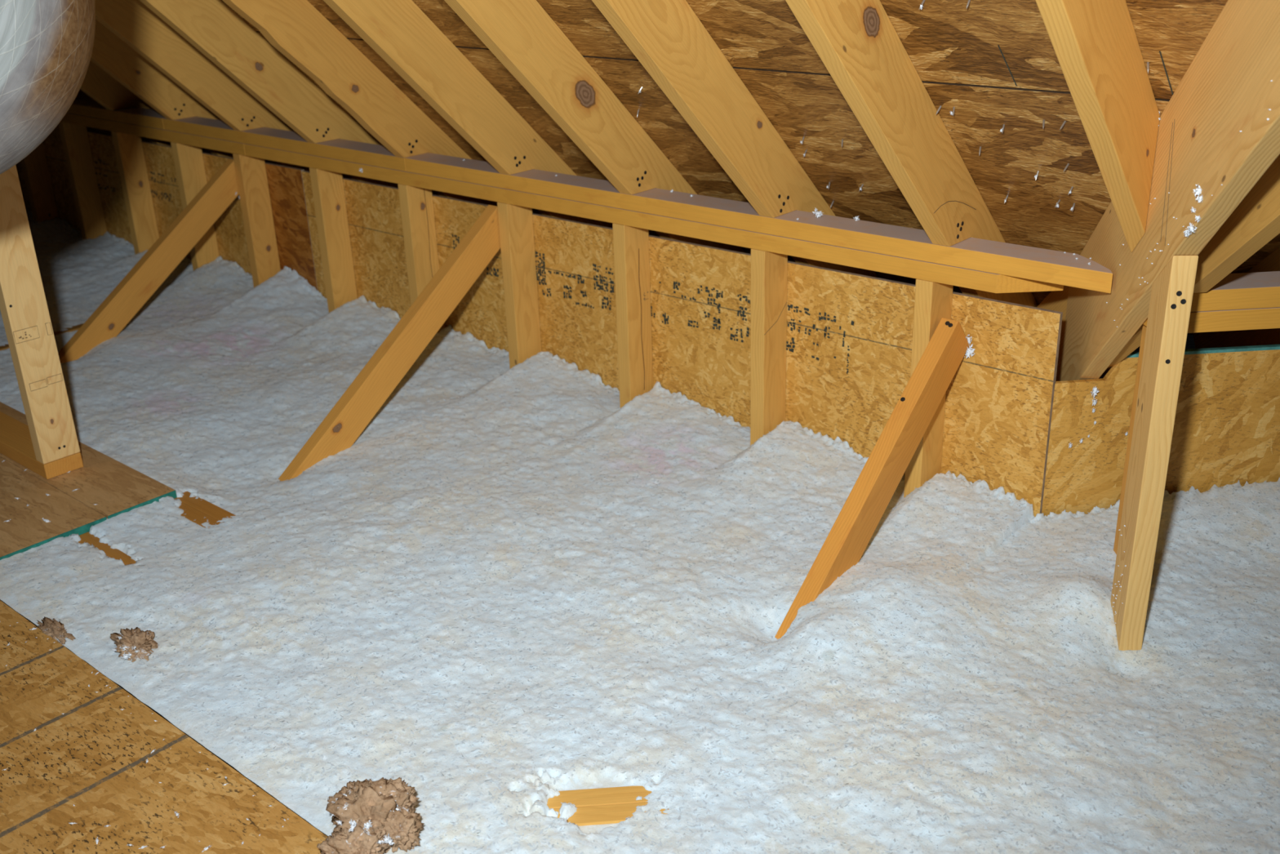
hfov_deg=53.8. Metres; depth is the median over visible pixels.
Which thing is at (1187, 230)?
tuft
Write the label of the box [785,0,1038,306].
rafter
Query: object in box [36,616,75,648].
clump
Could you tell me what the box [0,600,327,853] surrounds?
floor
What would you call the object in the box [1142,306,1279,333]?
plate
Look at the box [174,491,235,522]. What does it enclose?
joist
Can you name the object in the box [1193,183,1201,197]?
tuft
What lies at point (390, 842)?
tuft
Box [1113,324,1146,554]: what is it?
stud
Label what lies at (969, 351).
tuft
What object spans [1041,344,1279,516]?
wall
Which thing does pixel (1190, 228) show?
tuft
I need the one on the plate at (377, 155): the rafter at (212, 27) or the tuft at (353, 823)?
the rafter at (212, 27)
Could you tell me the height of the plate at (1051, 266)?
0.038 m
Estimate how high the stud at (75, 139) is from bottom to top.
0.754 m
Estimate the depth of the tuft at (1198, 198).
1.80 m
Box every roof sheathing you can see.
[221,0,1227,99]
[256,31,1169,305]
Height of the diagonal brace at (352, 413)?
0.706 m
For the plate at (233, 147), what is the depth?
4.30 m
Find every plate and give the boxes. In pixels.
[60,112,245,155]
[66,97,165,129]
[162,116,428,171]
[244,143,1063,293]
[404,152,1112,293]
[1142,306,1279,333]
[1190,271,1279,311]
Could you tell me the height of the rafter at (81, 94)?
3.474 m
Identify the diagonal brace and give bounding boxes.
[57,159,239,363]
[278,204,500,480]
[774,317,968,639]
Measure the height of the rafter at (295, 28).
3.474 m
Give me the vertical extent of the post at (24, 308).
2.282 m
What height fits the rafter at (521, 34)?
3.474 m
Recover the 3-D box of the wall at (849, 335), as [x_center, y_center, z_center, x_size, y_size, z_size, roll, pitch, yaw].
[-1.230,-0.547,4.256,5.463,0.694,0.013,17,30,38]
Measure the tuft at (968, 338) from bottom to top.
0.028 m
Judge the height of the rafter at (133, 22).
3.474 m
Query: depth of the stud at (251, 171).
4.12 m
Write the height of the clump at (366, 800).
0.125 m
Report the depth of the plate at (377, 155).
3.82 m
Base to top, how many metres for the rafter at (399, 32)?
3.474 m
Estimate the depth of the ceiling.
2.61 m
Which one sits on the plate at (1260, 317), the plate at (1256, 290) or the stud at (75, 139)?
the plate at (1256, 290)
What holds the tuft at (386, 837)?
attached to the clump at (366, 800)
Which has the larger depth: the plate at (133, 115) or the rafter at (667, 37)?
the plate at (133, 115)
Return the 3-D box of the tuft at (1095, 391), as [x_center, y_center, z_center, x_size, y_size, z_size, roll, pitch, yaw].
[0.900,-0.069,2.500,0.017,0.027,0.012,-1,23,1]
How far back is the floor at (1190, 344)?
2.90 m
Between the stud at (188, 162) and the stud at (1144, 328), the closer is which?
the stud at (1144, 328)
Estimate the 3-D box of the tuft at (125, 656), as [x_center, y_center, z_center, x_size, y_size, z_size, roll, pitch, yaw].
[-0.906,0.405,2.221,0.014,0.008,0.014,10,26,25]
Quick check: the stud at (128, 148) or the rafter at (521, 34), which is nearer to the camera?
the rafter at (521, 34)
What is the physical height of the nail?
0.016 m
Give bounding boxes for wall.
[15,124,1062,516]
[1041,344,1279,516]
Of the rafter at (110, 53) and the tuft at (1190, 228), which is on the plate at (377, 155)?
the rafter at (110, 53)
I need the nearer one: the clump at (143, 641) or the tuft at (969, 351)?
the clump at (143, 641)
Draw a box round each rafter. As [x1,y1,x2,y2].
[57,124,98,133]
[75,88,151,142]
[80,60,212,154]
[90,18,277,164]
[94,0,351,179]
[139,0,439,195]
[222,0,497,206]
[323,0,613,227]
[444,0,746,253]
[591,0,878,277]
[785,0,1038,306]
[1035,0,1159,252]
[1036,154,1279,381]
[1058,0,1279,381]
[1192,246,1279,348]
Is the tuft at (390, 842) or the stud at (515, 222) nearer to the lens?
the tuft at (390, 842)
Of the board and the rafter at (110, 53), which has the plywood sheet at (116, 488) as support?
the board
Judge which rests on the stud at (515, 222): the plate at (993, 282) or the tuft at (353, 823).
the plate at (993, 282)
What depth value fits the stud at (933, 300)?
2.58 m
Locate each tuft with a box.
[120,654,129,659]
[348,819,355,826]
[363,819,372,830]
[382,834,391,844]
[385,839,395,844]
[812,207,822,217]
[964,343,974,357]
[965,333,972,343]
[1091,386,1098,397]
[1182,227,1192,235]
[1186,222,1196,233]
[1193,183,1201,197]
[1195,195,1203,203]
[1195,215,1200,222]
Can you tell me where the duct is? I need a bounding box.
[0,0,95,173]
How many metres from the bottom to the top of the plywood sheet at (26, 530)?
0.018 m
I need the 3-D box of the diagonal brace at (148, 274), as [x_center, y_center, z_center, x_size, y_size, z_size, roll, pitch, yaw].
[-1.587,-0.416,3.901,0.038,0.677,0.858,17,30,38]
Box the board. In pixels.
[0,411,83,479]
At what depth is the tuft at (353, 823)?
1.74 m
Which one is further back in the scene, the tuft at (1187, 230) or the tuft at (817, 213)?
the tuft at (817, 213)
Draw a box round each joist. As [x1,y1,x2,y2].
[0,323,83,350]
[78,532,136,564]
[88,498,221,532]
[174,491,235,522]
[546,786,651,808]
[553,801,669,826]
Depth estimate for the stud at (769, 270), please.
2.86 m
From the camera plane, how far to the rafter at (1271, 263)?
2.69 m
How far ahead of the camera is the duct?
1.71 m
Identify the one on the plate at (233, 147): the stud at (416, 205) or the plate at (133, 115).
the plate at (133, 115)
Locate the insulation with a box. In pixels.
[0,208,1279,853]
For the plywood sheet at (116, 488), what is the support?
on the joist at (192, 513)
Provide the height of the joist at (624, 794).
0.228 m
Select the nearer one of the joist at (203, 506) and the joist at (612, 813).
the joist at (612, 813)
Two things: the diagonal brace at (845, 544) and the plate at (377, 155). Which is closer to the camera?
the diagonal brace at (845, 544)
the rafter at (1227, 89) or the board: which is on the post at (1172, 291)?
the rafter at (1227, 89)
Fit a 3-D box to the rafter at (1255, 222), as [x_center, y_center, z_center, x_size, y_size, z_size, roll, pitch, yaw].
[0.980,-0.718,0.811,0.038,2.895,3.535,-3,23,-3]
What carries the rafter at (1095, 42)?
attached to the rafter at (1227, 89)
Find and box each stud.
[58,121,106,239]
[111,131,159,254]
[170,142,219,270]
[232,153,280,288]
[309,167,357,312]
[397,183,444,332]
[497,201,541,368]
[612,222,653,408]
[750,248,787,445]
[903,278,953,497]
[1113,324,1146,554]
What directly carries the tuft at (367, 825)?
attached to the clump at (366, 800)
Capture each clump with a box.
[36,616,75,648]
[110,626,158,662]
[316,777,424,853]
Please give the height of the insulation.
0.178 m
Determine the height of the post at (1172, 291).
0.946 m
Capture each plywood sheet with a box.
[0,401,177,519]
[0,457,106,559]
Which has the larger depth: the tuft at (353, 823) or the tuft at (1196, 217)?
the tuft at (1196, 217)
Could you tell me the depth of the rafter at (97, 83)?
4.44 m
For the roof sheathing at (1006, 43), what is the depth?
2.09 m
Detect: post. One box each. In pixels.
[0,164,79,463]
[1110,255,1198,650]
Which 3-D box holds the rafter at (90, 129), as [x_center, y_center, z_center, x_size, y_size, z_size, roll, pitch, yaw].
[-3.399,-2.141,3.538,0.038,3.474,3.548,17,30,38]
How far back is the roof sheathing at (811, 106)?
2.53 m
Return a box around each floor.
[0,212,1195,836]
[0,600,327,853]

